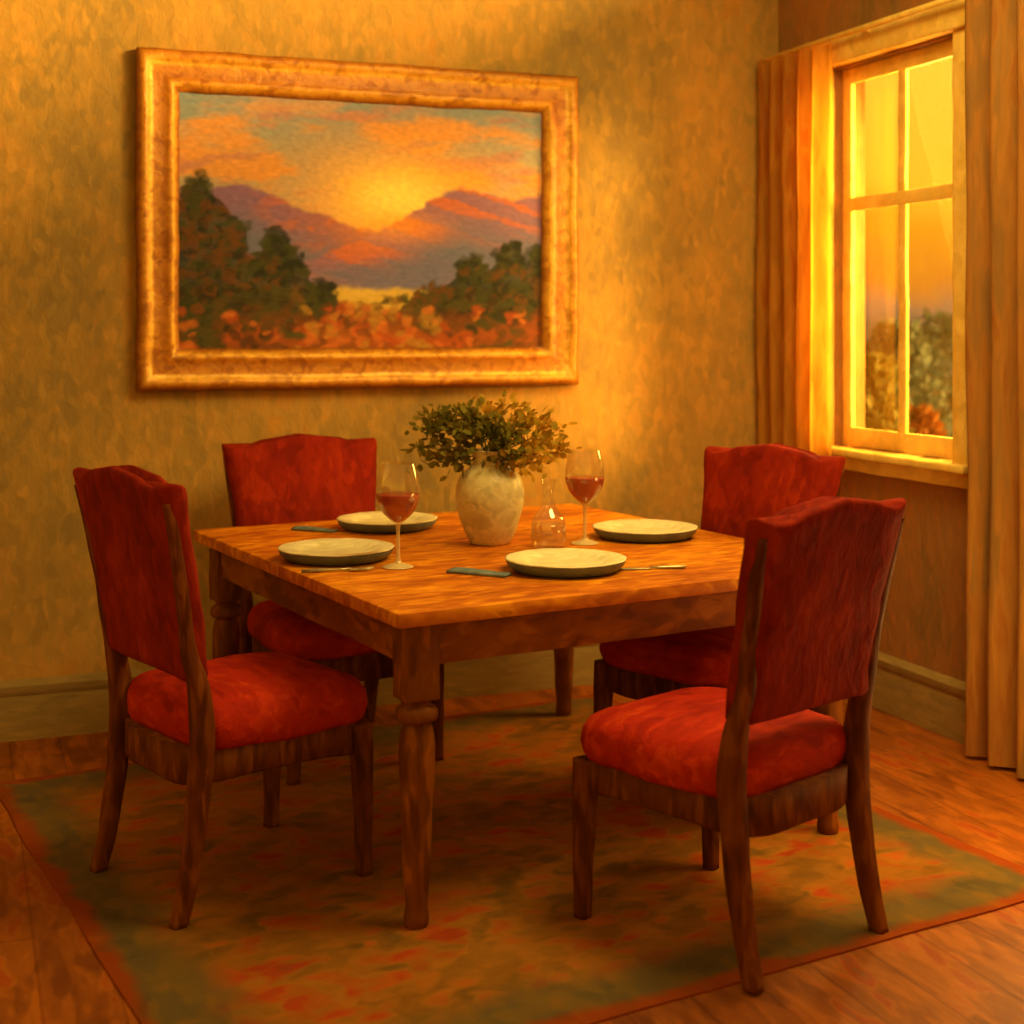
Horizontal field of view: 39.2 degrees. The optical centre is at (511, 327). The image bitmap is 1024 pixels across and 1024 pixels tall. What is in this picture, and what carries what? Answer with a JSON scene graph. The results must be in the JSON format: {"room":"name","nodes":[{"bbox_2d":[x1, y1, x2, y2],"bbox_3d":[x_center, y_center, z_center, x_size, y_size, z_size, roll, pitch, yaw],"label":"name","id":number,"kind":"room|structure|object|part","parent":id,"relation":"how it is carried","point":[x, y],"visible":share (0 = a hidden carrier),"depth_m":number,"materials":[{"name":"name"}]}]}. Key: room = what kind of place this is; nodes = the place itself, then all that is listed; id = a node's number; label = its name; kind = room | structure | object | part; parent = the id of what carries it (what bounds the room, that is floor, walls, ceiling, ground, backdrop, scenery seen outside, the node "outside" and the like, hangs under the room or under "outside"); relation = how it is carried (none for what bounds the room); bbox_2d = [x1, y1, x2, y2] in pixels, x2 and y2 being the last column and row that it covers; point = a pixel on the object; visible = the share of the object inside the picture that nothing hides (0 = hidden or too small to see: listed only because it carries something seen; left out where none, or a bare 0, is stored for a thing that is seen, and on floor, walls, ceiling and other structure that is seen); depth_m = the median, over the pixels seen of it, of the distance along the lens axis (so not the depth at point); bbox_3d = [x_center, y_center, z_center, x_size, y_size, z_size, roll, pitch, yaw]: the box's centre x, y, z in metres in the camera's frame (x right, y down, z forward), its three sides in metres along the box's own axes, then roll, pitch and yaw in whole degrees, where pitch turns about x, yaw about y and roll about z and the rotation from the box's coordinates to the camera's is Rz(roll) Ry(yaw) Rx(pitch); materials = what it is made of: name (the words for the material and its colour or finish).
{"room":"dining room","nodes":[
{"label":"dining room","id":0,"kind":"room"},
{"bbox_2d":[0,0,777,680],"bbox_3d":[-1.459,-0.065,5.102,5.738,2.950,0.140,0,0,-21],"label":"wall","id":1,"kind":"structure","parent":0,"point":[668,135],"depth_m":5.38,"materials":[{"name":"paint"}]},
{"bbox_2d":[0,643,601,741],"bbox_3d":[-1.507,1.308,4.995,5.572,0.205,0.026,0,0,-21],"label":"baseboard","id":2,"kind":"structure","parent":1,"relation":"attached to","point":[77,704],"depth_m":5.01,"materials":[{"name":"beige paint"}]},
{"bbox_2d":[135,47,578,391],"bbox_3d":[-0.527,-0.382,5.347,1.694,1.216,0.068,0,0,-21],"label":"framed picture","id":3,"kind":"object","parent":1,"relation":"attached to","point":[301,223],"visible":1,"depth_m":5.33,"materials":[{"name":"paint"}]},
{"bbox_2d":[0,685,1023,1023],"bbox_3d":[-0.308,1.450,2.108,5.738,0.080,6.556,0,0,-21],"label":"floor","id":4,"kind":"structure","parent":0,"point":[971,970],"depth_m":3.29,"materials":[{"name":"brown wood"}]},
{"bbox_2d":[0,694,1023,1023],"bbox_3d":[-0.098,1.407,4.025,2.241,0.005,2.210,0,0,-30],"label":"area rug","id":5,"kind":"object","parent":4,"relation":"on","point":[283,928],"visible":0.78,"depth_m":3.55,"materials":[{"name":"green carpet"}]},
{"bbox_2d":[71,463,372,929],"bbox_3d":[-0.739,0.869,3.709,0.644,1.071,0.540,0,0,-40],"label":"dining chair","id":6,"kind":"object","parent":5,"relation":"on","point":[195,721],"visible":1,"depth_m":3.55,"materials":[{"name":"fabric"}]},
{"bbox_3d":[-1.059,0.905,3.742,0.144,0.999,0.056,0,0,-33],"label":"leg","id":7,"kind":"part","parent":6,"relation":"part of","materials":[{"name":"brown wood"}]},
{"bbox_3d":[-0.920,0.587,3.559,0.174,0.507,0.540,0,0,-40],"label":"backrest","id":8,"kind":"part","parent":6,"relation":"part of","materials":[{"name":"fabric"}]},
{"bbox_3d":[-0.768,0.904,3.387,0.058,1.000,0.146,0,0,45],"label":"leg","id":9,"kind":"part","parent":6,"relation":"part of","materials":[{"name":"brown wood"}]},
{"bbox_3d":[-0.705,1.056,3.737,0.517,0.093,0.494,0,0,-40],"label":"seat rail","id":10,"kind":"part","parent":6,"relation":"part of","materials":[{"name":"brown wood"}]},
{"bbox_2d":[129,651,367,749],"bbox_3d":[-0.690,0.950,3.749,0.516,0.139,0.516,0,0,-40],"label":"seat cushion","id":11,"kind":"object","parent":6,"relation":"on","point":[256,700],"depth_m":3.58,"materials":[{"name":"fabric"}]},
{"bbox_3d":[-0.678,1.208,4.050,0.057,0.391,0.059,0,0,-40],"label":"leg","id":12,"kind":"part","parent":6,"relation":"part of","materials":[{"name":"brown wood"}]},
{"bbox_3d":[-0.392,1.209,3.704,0.056,0.390,0.056,0,0,-40],"label":"leg","id":13,"kind":"part","parent":6,"relation":"part of","materials":[{"name":"brown wood"}]},
{"bbox_2d":[221,433,444,784],"bbox_3d":[-0.599,0.887,4.807,0.572,1.035,0.669,0,0,-30],"label":"dining chair","id":14,"kind":"object","parent":5,"relation":"on","point":[297,477],"visible":0.38,"depth_m":4.90,"materials":[{"name":"fabric"}]},
{"bbox_3d":[-0.928,0.921,4.890,0.061,0.966,0.152,0,0,-36],"label":"leg","id":15,"kind":"part","parent":14,"relation":"part of","materials":[{"name":"brown wood"}]},
{"bbox_3d":[-0.669,1.216,4.449,0.060,0.377,0.059,0,0,-30],"label":"leg","id":16,"kind":"part","parent":14,"relation":"part of","materials":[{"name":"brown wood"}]},
{"bbox_3d":[-0.721,0.615,5.019,0.572,0.490,0.181,0,0,-30],"label":"backrest","id":17,"kind":"part","parent":14,"relation":"part of","materials":[{"name":"fabric"}]},
{"bbox_2d":[246,600,377,659],"bbox_3d":[-0.567,0.965,4.749,0.547,0.134,0.536,0,0,-30],"label":"seat cushion","id":18,"kind":"object","parent":14,"relation":"on","point":[270,626],"depth_m":4.49,"materials":[{"name":"fabric"}]},
{"bbox_3d":[-0.576,1.068,4.766,0.523,0.090,0.538,0,0,-30],"label":"seat rail","id":19,"kind":"part","parent":14,"relation":"part of","materials":[{"name":"brown wood"}]},
{"bbox_3d":[-0.505,0.922,5.131,0.059,0.965,0.150,0,0,-24],"label":"leg","id":20,"kind":"part","parent":14,"relation":"part of","materials":[{"name":"brown wood"}]},
{"bbox_3d":[-0.256,1.215,4.686,0.062,0.378,0.059,0,0,-30],"label":"leg","id":21,"kind":"part","parent":14,"relation":"part of","materials":[{"name":"brown wood"}]},
{"bbox_2d":[192,503,843,929],"bbox_3d":[-0.018,1.027,4.307,1.445,0.754,1.580,0,0,-30],"label":"dining table","id":22,"kind":"object","parent":5,"relation":"on","point":[406,609],"visible":0.69,"depth_m":3.69,"materials":[{"name":"brown wood"}]},
{"bbox_3d":[-0.916,1.044,4.605,0.101,0.720,0.100,0,0,-30],"label":"leg","id":23,"kind":"part","parent":22,"relation":"part of","materials":[{"name":"brown wood"}]},
{"bbox_2d":[291,526,337,532],"bbox_3d":[-0.630,0.643,4.610,0.150,0.012,0.050,0,0,26],"label":"folded napkin","id":24,"kind":"object","parent":22,"relation":"on","point":[299,528],"visible":1,"depth_m":4.59,"materials":[{"name":"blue fabric"}]},
{"bbox_2d":[278,538,393,565],"bbox_3d":[-0.495,0.632,4.050,0.326,0.037,0.327,0,0,-21],"label":"dinner plate","id":25,"kind":"object","parent":22,"relation":"on","point":[327,551],"visible":1,"depth_m":4.03,"materials":[{"name":"beige ceramic"}]},
{"bbox_3d":[-0.495,0.622,4.050,0.326,0.018,0.327,0,0,-21],"label":"dish","id":26,"kind":"part","parent":25,"relation":"part of","materials":[{"name":"beige ceramic"}]},
{"bbox_2d":[301,566,373,573],"bbox_3d":[-0.464,0.646,3.834,0.192,0.014,0.022,0,0,-11],"label":"table knife","id":27,"kind":"object","parent":22,"relation":"on","point":[372,567],"visible":1,"depth_m":3.83,"materials":[{"name":"silver metal"}]},
{"bbox_3d":[-0.494,0.646,3.828,0.130,0.014,0.013,0,0,-11],"label":"handle","id":28,"kind":"part","parent":27,"relation":"part of","materials":[{"name":"silver metal"}]},
{"bbox_2d":[337,511,436,533],"bbox_3d":[-0.405,0.632,4.670,0.326,0.037,0.327,0,0,-21],"label":"dinner plate","id":29,"kind":"object","parent":22,"relation":"on","point":[377,521],"visible":0.94,"depth_m":4.60,"materials":[{"name":"beige ceramic"}]},
{"bbox_3d":[-0.405,0.622,4.670,0.326,0.018,0.327,0,0,-21],"label":"dish","id":30,"kind":"part","parent":29,"relation":"part of","materials":[{"name":"beige ceramic"}]},
{"bbox_2d":[376,492,418,522],"bbox_3d":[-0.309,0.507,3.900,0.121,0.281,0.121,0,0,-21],"label":"wine","id":31,"kind":"object","parent":22,"relation":"on","point":[397,506],"visible":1,"depth_m":3.86,"materials":[{"name":"brown liquid"}]},
{"bbox_3d":[-0.225,1.044,3.382,0.100,0.719,0.101,0,0,-30],"label":"leg","id":32,"kind":"part","parent":22,"relation":"part of","materials":[{"name":"brown wood"}]},
{"bbox_2d":[446,567,511,577],"bbox_3d":[-0.085,0.643,3.800,0.170,0.012,0.060,0,0,29],"label":"folded napkin","id":33,"kind":"object","parent":22,"relation":"on","point":[457,570],"visible":1,"depth_m":3.79,"materials":[{"name":"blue fabric"}]},
{"bbox_2d":[455,448,523,545],"bbox_3d":[-0.067,0.508,4.340,0.210,0.284,0.209,0,0,-21],"label":"flower vase","id":34,"kind":"object","parent":22,"relation":"on","point":[489,501],"visible":0.85,"depth_m":4.27,"materials":[{"name":"white ceramic"}]},
{"bbox_2d":[399,386,581,481],"bbox_3d":[-0.050,0.403,4.344,0.575,0.455,0.308,0,0,-8],"label":"bouquet","id":35,"kind":"object","parent":34,"relation":"in","point":[481,425],"visible":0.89,"depth_m":4.32,"materials":[{"name":"green plant"}]},
{"bbox_3d":[0.189,1.045,5.230,0.100,0.718,0.098,0,0,-30],"label":"leg","id":36,"kind":"part","parent":22,"relation":"part of","materials":[{"name":"brown wood"}]},
{"bbox_2d":[505,548,625,577],"bbox_3d":[0.144,0.632,3.860,0.326,0.037,0.327,0,0,-21],"label":"dinner plate","id":37,"kind":"object","parent":22,"relation":"on","point":[547,562],"visible":1,"depth_m":3.84,"materials":[{"name":"beige ceramic"}]},
{"bbox_3d":[0.144,0.622,3.860,0.326,0.018,0.327,0,0,-21],"label":"dish","id":38,"kind":"part","parent":37,"relation":"part of","materials":[{"name":"beige ceramic"}]},
{"bbox_2d":[565,476,603,503],"bbox_3d":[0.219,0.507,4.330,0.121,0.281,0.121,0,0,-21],"label":"wine","id":39,"kind":"object","parent":22,"relation":"on","point":[584,489],"visible":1,"depth_m":4.29,"materials":[{"name":"brown liquid"}]},
{"bbox_2d":[592,519,697,542],"bbox_3d":[0.413,0.632,4.470,0.326,0.037,0.327,0,0,-21],"label":"dinner plate","id":40,"kind":"object","parent":22,"relation":"on","point":[625,530],"visible":1,"depth_m":4.44,"materials":[{"name":"beige ceramic"}]},
{"bbox_3d":[0.413,0.622,4.470,0.326,0.018,0.327,0,0,-21],"label":"dish","id":41,"kind":"part","parent":40,"relation":"part of","materials":[{"name":"beige ceramic"}]},
{"bbox_2d":[619,565,685,569],"bbox_3d":[0.370,0.645,3.874,0.201,0.011,0.020,0,0,-7],"label":"table knife","id":42,"kind":"object","parent":22,"relation":"on","point":[663,566],"visible":0.87,"depth_m":3.87,"materials":[{"name":"silver metal"}]},
{"bbox_3d":[0.323,0.647,3.869,0.105,0.006,0.020,0,0,-7],"label":"blade","id":43,"kind":"part","parent":42,"relation":"part of","materials":[{"name":"silver metal"}]},
{"bbox_3d":[0.423,0.644,3.881,0.096,0.010,0.016,0,0,-7],"label":"handle","id":44,"kind":"part","parent":42,"relation":"part of","materials":[{"name":"silver metal"}]},
{"bbox_3d":[0.881,1.044,4.009,0.101,0.720,0.100,0,0,-30],"label":"leg","id":45,"kind":"part","parent":22,"relation":"part of","materials":[{"name":"brown wood"}]},
{"bbox_2d":[594,443,846,714],"bbox_3d":[0.634,0.887,4.447,0.644,1.035,0.540,0,0,-41],"label":"dining chair","id":46,"kind":"object","parent":5,"relation":"on","point":[741,485],"visible":0.34,"depth_m":4.44,"materials":[{"name":"fabric"}]},
{"bbox_3d":[0.286,1.216,4.441,0.056,0.377,0.056,0,0,-41],"label":"leg","id":47,"kind":"part","parent":46,"relation":"part of","materials":[{"name":"brown wood"}]},
{"bbox_2d":[599,626,731,686],"bbox_3d":[0.586,0.965,4.405,0.516,0.134,0.516,0,0,-41],"label":"seat cushion","id":48,"kind":"object","parent":46,"relation":"on","point":[699,657],"depth_m":4.20,"materials":[{"name":"fabric"}]},
{"bbox_3d":[0.600,1.068,4.418,0.517,0.090,0.494,0,0,-41],"label":"seat rail","id":49,"kind":"part","parent":46,"relation":"part of","materials":[{"name":"brown wood"}]},
{"bbox_3d":[0.810,0.615,4.602,0.174,0.490,0.540,0,0,-41],"label":"backrest","id":50,"kind":"part","parent":46,"relation":"part of","materials":[{"name":"fabric"}]},
{"bbox_3d":[0.955,0.922,4.424,0.144,0.965,0.056,0,0,-35],"label":"leg","id":51,"kind":"part","parent":46,"relation":"part of","materials":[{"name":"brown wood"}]},
{"bbox_2d":[572,495,906,994],"bbox_3d":[0.522,0.887,3.386,0.540,1.035,0.644,0,0,-42],"label":"dining chair","id":52,"kind":"object","parent":5,"relation":"on","point":[752,756],"visible":1,"depth_m":3.21,"materials":[{"name":"red fabric"}]},
{"bbox_3d":[0.179,1.215,3.435,0.059,0.378,0.057,0,0,-42],"label":"leg","id":53,"kind":"part","parent":52,"relation":"part of","materials":[{"name":"brown wood"}]},
{"bbox_3d":[0.514,1.216,3.734,0.056,0.377,0.056,0,0,-42],"label":"leg","id":54,"kind":"part","parent":52,"relation":"part of","materials":[{"name":"brown wood"}]},
{"bbox_2d":[579,685,845,795],"bbox_3d":[0.480,0.965,3.434,0.516,0.134,0.516,0,0,-42],"label":"seat cushion","id":55,"kind":"object","parent":52,"relation":"on","point":[671,743],"depth_m":3.27,"materials":[{"name":"fabric"}]},
{"bbox_3d":[0.493,1.068,3.420,0.494,0.090,0.517,0,0,-42],"label":"seat rail","id":56,"kind":"part","parent":52,"relation":"part of","materials":[{"name":"brown wood"}]},
{"bbox_3d":[0.500,0.922,3.065,0.056,0.965,0.144,0,0,-35],"label":"leg","id":57,"kind":"part","parent":52,"relation":"part of","materials":[{"name":"brown wood"}]},
{"bbox_3d":[0.678,0.615,3.210,0.540,0.490,0.174,0,0,-42],"label":"backrest","id":58,"kind":"part","parent":52,"relation":"part of","materials":[{"name":"fabric"}]},
{"bbox_3d":[0.845,0.921,3.369,0.146,0.966,0.058,0,0,43],"label":"leg","id":59,"kind":"part","parent":52,"relation":"part of","materials":[{"name":"brown wood"}]},
{"bbox_2d":[778,0,966,681],"bbox_3d":[2.330,-0.065,3.047,0.140,2.950,6.416,0,0,-21],"label":"wall","id":60,"kind":"structure","parent":0,"point":[924,625],"depth_m":5.26,"materials":[{"name":"brown paint"}]},
{"bbox_2d":[758,0,955,62],"bbox_3d":[1.428,-1.102,5.043,0.111,0.021,1.990,0,0,-21],"label":"curtain rod","id":61,"kind":"object","parent":60,"relation":"attached to","point":[866,27],"visible":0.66,"depth_m":5.27,"materials":[{"name":"beige paint"}]},
{"bbox_2d":[756,42,832,455],"bbox_3d":[1.118,0.153,5.713,0.078,2.484,0.515,0,0,-21],"label":"curtain","id":62,"kind":"object","parent":61,"relation":"hanging from","point":[793,271],"visible":0.6,"depth_m":5.71,"materials":[{"name":"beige fabric"}]},
{"bbox_2d":[964,0,1023,778],"bbox_3d":[1.631,0.153,4.390,0.072,2.484,0.750,0,0,-21],"label":"curtain","id":63,"kind":"object","parent":61,"relation":"hanging from","point":[994,29],"visible":1,"depth_m":4.58,"materials":[{"name":"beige fabric"}]},
{"bbox_2d":[810,0,967,489],"bbox_3d":[1.418,-0.282,5.286,0.200,1.660,0.972,0,0,-21],"label":"window","id":64,"kind":"structure","parent":60,"relation":"in","point":[861,446],"depth_m":5.27,"materials":[{"name":"beige paint"}]},
{"bbox_3d":[1.440,-0.275,5.294,0.027,1.472,0.754,0,0,-21],"label":"sash","id":65,"kind":"part","parent":64,"relation":"part of","materials":[{"name":"beige paint"}]},
{"bbox_3d":[1.418,0.502,5.286,0.200,0.091,0.972,0,0,-21],"label":"sill","id":66,"kind":"part","parent":64,"relation":"part of","materials":[{"name":"beige paint"}]},
{"bbox_2d":[872,652,965,744],"bbox_3d":[2.252,1.308,3.017,0.026,0.205,6.416,0,0,-21],"label":"baseboard","id":67,"kind":"structure","parent":60,"relation":"attached to","point":[931,700],"depth_m":5.09,"materials":[{"name":"beige paint"}]},
{"label":"outside","id":68,"kind":"structure","parent":0,"visible":0},
{"bbox_2d":[909,377,949,436],"bbox_3d":[13.777,1.710,24.580,36.642,0.100,44.000,0,0,-21],"label":"garden","id":69,"kind":"object","parent":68,"point":[947,383],"depth_m":36.18,"materials":[{"name":"green plant"}]},
{"bbox_2d":[865,350,916,433],"bbox_3d":[2.093,0.895,8.302,0.504,1.535,0.526,0,0,-21],"label":"shrub","id":70,"kind":"object","parent":69,"relation":"on","point":[881,376],"visible":0.21,"depth_m":8.21,"materials":[{"name":"green plant"}]},
{"bbox_2d":[865,317,952,437],"bbox_3d":[2.827,0.789,10.426,0.888,1.747,0.827,0,0,-21],"label":"shrub","id":71,"kind":"object","parent":69,"relation":"on","point":[917,371],"visible":0.21,"depth_m":10.29,"materials":[{"name":"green orange autumn foliage"}]},
{"bbox_2d":[908,403,947,436],"bbox_3d":[2.523,1.060,8.911,0.454,1.208,0.488,0,0,-21],"label":"shrub","id":72,"kind":"object","parent":69,"relation":"on","point":[925,420],"visible":0.09,"depth_m":8.83,"materials":[{"name":"orange plant"}]},
{"bbox_2d":[910,307,952,436],"bbox_3d":[3.943,0.738,12.898,1.232,1.849,1.386,0,0,3],"label":"shrub","id":73,"kind":"object","parent":69,"relation":"on","point":[944,333],"visible":0.14,"depth_m":12.79,"materials":[{"name":"green plant"}]}
]}

